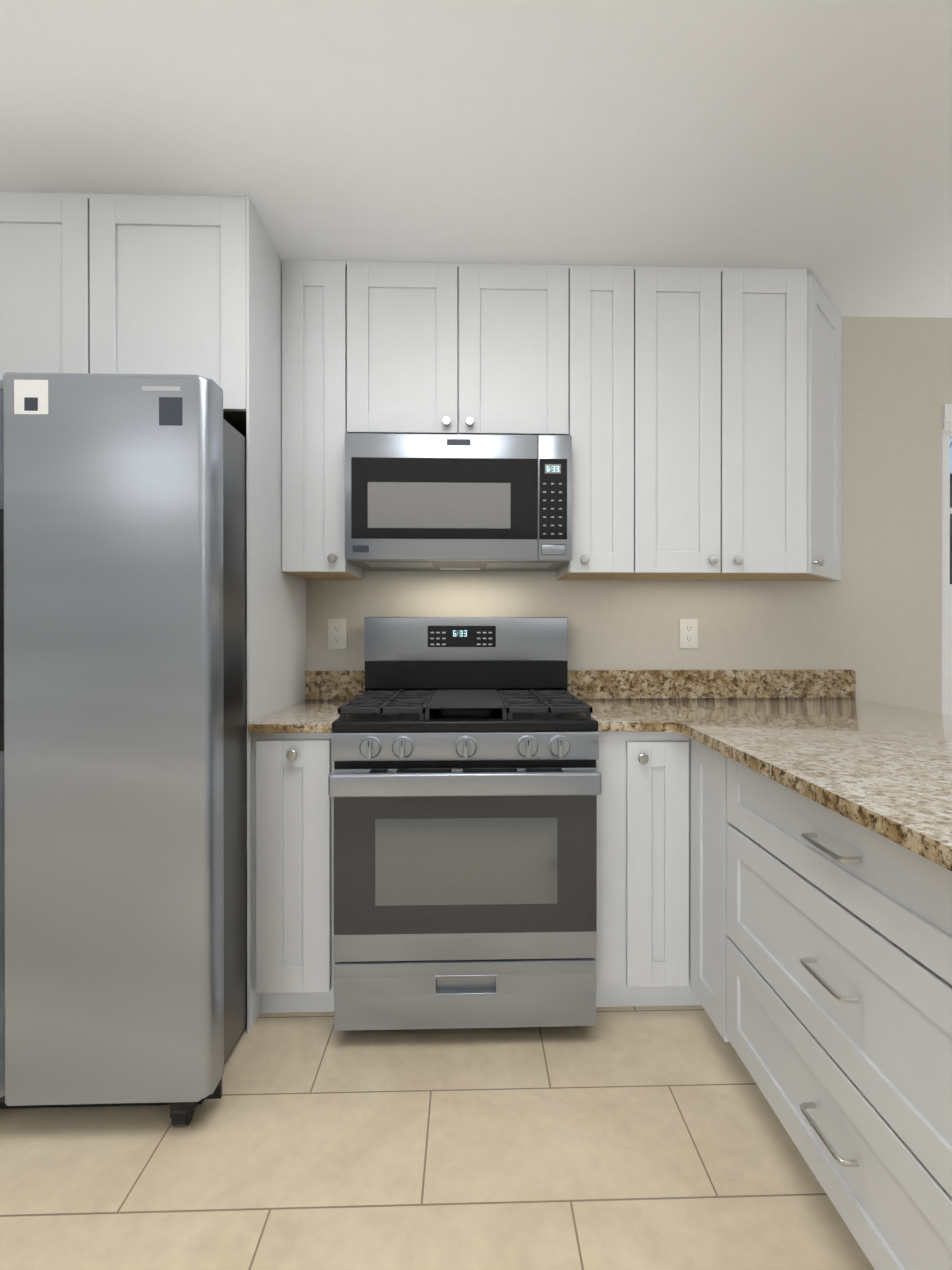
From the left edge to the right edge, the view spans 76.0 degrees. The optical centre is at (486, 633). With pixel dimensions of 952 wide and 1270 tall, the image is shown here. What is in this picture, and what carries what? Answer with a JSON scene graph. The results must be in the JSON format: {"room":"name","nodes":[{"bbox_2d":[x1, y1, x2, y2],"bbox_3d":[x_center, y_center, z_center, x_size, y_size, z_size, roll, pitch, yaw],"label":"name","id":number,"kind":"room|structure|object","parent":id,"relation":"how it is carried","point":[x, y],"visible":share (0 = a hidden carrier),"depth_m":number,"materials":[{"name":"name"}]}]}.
{"room":"kitchen","nodes":[
{"label":"kitchen","id":0,"kind":"room"},
{"bbox_2d":[0,1005,874,1269],"bbox_3d":[-0.194,1.208,-0.602,7.315,0.051,6.375,0,0,-2],"label":"floor","id":1,"kind":"structure","parent":0,"point":[638,1138],"depth_m":1.35,"materials":[{"name":"tile"}]},
{"bbox_2d":[0,372,246,1125],"bbox_3d":[-1.114,0.283,1.845,0.911,1.783,0.892,0,0,-2],"label":"fridge","id":2,"kind":"object","parent":1,"relation":"on","point":[123,759],"visible":0.96,"depth_m":1.41,"materials":[{"name":"metal"}]},
{"bbox_2d":[246,195,305,1032],"bbox_3d":[-0.709,-0.057,2.101,0.008,2.462,0.626,0,0,-2],"label":"panel","id":3,"kind":"object","parent":1,"relation":"on","point":[276,632],"visible":0.58,"depth_m":1.92,"materials":[{"name":"white wood"}]},
{"bbox_2d":[252,733,334,1012],"bbox_3d":[-0.577,0.732,2.092,0.252,0.883,0.656,0,0,-2],"label":"base cabinet","id":4,"kind":"object","parent":1,"relation":"on","point":[293,962],"visible":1,"depth_m":1.80,"materials":[{"name":"white wood"}]},
{"bbox_2d":[247,670,364,732],"bbox_3d":[-0.569,0.218,2.096,0.270,0.144,0.645,0,0,-2],"label":"countertop","id":5,"kind":"structure","parent":4,"relation":"on","point":[326,691],"depth_m":2.21,"materials":[{"name":"stone"}]},
{"bbox_2d":[328,617,601,1030],"bbox_3d":[-0.066,0.556,2.034,0.757,1.236,0.744,0,0,-2],"label":"stove","id":6,"kind":"object","parent":1,"relation":"on","point":[464,784],"visible":1,"depth_m":1.73,"materials":[{"name":"metal"}]},
{"bbox_2d":[595,732,670,1006],"bbox_3d":[0.469,0.732,2.098,0.308,0.884,0.704,0,0,-2],"label":"base cabinet","id":7,"kind":"object","parent":1,"relation":"on","point":[633,959],"depth_m":1.83,"materials":[{"name":"white wood"}]},
{"bbox_2d":[567,670,598,705],"bbox_3d":[0.307,0.217,2.121,0.018,0.144,0.645,0,0,-2],"label":"countertop","id":8,"kind":"structure","parent":7,"relation":"on","point":[579,681],"depth_m":2.42,"materials":[{"name":"stone"}]},
{"bbox_2d":[671,732,722,1037],"bbox_3d":[0.891,0.733,1.717,0.705,0.884,0.273,0,0,-2],"label":"base cabinet","id":9,"kind":"object","parent":1,"relation":"on","point":[696,768],"depth_m":1.77,"materials":[{"name":"white wood"}]},
{"bbox_2d":[723,755,951,1269],"bbox_3d":[0.945,0.735,1.144,0.629,0.884,1.034,0,0,-2],"label":"base cabinet","id":10,"kind":"object","parent":1,"relation":"on","point":[796,946],"depth_m":1.06,"materials":[{"name":"white wood"}]},
{"bbox_2d":[587,669,951,870],"bbox_3d":[0.926,0.219,1.490,1.184,0.144,1.941,0,0,-2],"label":"countertop","id":11,"kind":"structure","parent":10,"relation":"on","point":[826,738],"depth_m":1.61,"materials":[{"name":"stone"}]},
{"bbox_2d":[0,0,951,317],"bbox_3d":[-0.194,-1.307,-0.609,7.315,0.051,6.375,0,0,-2],"label":"ceiling","id":12,"kind":"structure","parent":0,"point":[812,138],"depth_m":1.54,"materials":[{"name":"paint"}]},
{"bbox_2d":[306,316,951,713],"bbox_3d":[0.806,-0.059,2.529,4.884,2.464,0.140,0,0,-2],"label":"wall","id":13,"kind":"structure","parent":0,"point":[872,618],"depth_m":2.48,"materials":[{"name":"paint"}]},
{"bbox_2d":[0,192,245,437],"bbox_3d":[-1.167,-0.974,2.085,0.907,0.629,0.626,0,0,-2],"label":"upper cabinet","id":14,"kind":"object","parent":13,"relation":"attached to","point":[121,284],"visible":0.62,"depth_m":1.78,"materials":[{"name":"white wood"}]},
{"bbox_2d":[282,260,361,579],"bbox_3d":[-0.597,-0.751,2.240,0.220,1.075,0.351,0,0,-2],"label":"upper cabinet","id":15,"kind":"object","parent":13,"relation":"attached to","point":[314,362],"visible":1,"depth_m":2.10,"materials":[{"name":"white wood"}]},
{"bbox_2d":[328,619,346,648],"bbox_3d":[-0.592,0.000,2.416,0.074,0.119,0.007,0,0,-2],"label":"electrical outlet","id":16,"kind":"object","parent":13,"relation":"attached to","point":[337,633],"visible":1,"depth_m":2.41,"materials":[{"name":"plastic"}]},
{"bbox_2d":[347,261,568,434],"bbox_3d":[-0.101,-0.992,2.253,0.770,0.593,0.351,0,0,-2],"label":"upper cabinet","id":17,"kind":"object","parent":13,"relation":"attached to","point":[457,348],"visible":0.92,"depth_m":2.11,"materials":[{"name":"white wood"}]},
{"bbox_2d":[345,433,571,570],"bbox_3d":[-0.097,-0.461,2.229,0.758,0.426,0.401,0,0,-2],"label":"over-the-range microwave","id":18,"kind":"object","parent":17,"relation":"attached to","point":[450,502],"visible":1,"depth_m":2.03,"materials":[{"name":"metal"}]},
{"bbox_2d":[556,265,633,579],"bbox_3d":[0.399,-0.751,2.268,0.229,1.075,0.351,0,0,-2],"label":"upper cabinet","id":19,"kind":"object","parent":13,"relation":"attached to","point":[601,365],"visible":0.98,"depth_m":2.12,"materials":[{"name":"white wood"}]},
{"bbox_2d":[680,619,697,648],"bbox_3d":[0.818,0.000,2.455,0.074,0.119,0.007,0,0,-2],"label":"electrical outlet","id":20,"kind":"object","parent":13,"relation":"attached to","point":[688,633],"visible":1,"depth_m":2.45,"materials":[{"name":"plastic"}]},
{"bbox_2d":[615,266,806,580],"bbox_3d":[0.821,-0.751,2.280,0.613,1.075,0.351,0,0,-2],"label":"upper cabinet","id":21,"kind":"object","parent":13,"relation":"attached to","point":[720,424],"visible":1,"depth_m":2.14,"materials":[{"name":"white wood"}]},
{"bbox_2d":[765,274,841,580],"bbox_3d":[1.283,-0.752,2.310,0.310,1.075,0.316,0,0,-2],"label":"upper cabinet","id":22,"kind":"object","parent":13,"relation":"attached to","point":[824,387],"visible":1,"depth_m":2.30,"materials":[{"name":"white wood"}]},
{"bbox_2d":[942,404,951,715],"bbox_3d":[2.312,-0.167,2.539,0.930,1.532,0.157,0,0,-2],"label":"window","id":23,"kind":"structure","parent":13,"relation":"in","point":[946,598],"depth_m":2.52,"materials":[{"name":"paint"}]},
{"label":"outside","id":24,"kind":"structure","parent":0,"visible":0},
{"bbox_3d":[14.696,1.245,21.988,45.720,1.067,37.948,0,0,-2],"label":"ground","id":25,"kind":"structure","parent":24,"visible":0},
{"bbox_2d":[950,442,951,583],"bbox_3d":[5.853,-2.366,7.664,6.400,8.576,6.850,0,0,-2],"label":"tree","id":26,"kind":"object","parent":25,"relation":"on","point":[950,527],"depth_m":6.39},
{"bbox_2d":[950,438,951,475],"bbox_3d":[15.757,-3.209,24.902,20.320,8.128,7.772,0,0,-2],"label":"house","id":27,"kind":"structure","parent":25,"relation":"on","point":[950,457],"depth_m":21.69,"materials":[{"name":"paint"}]}
]}

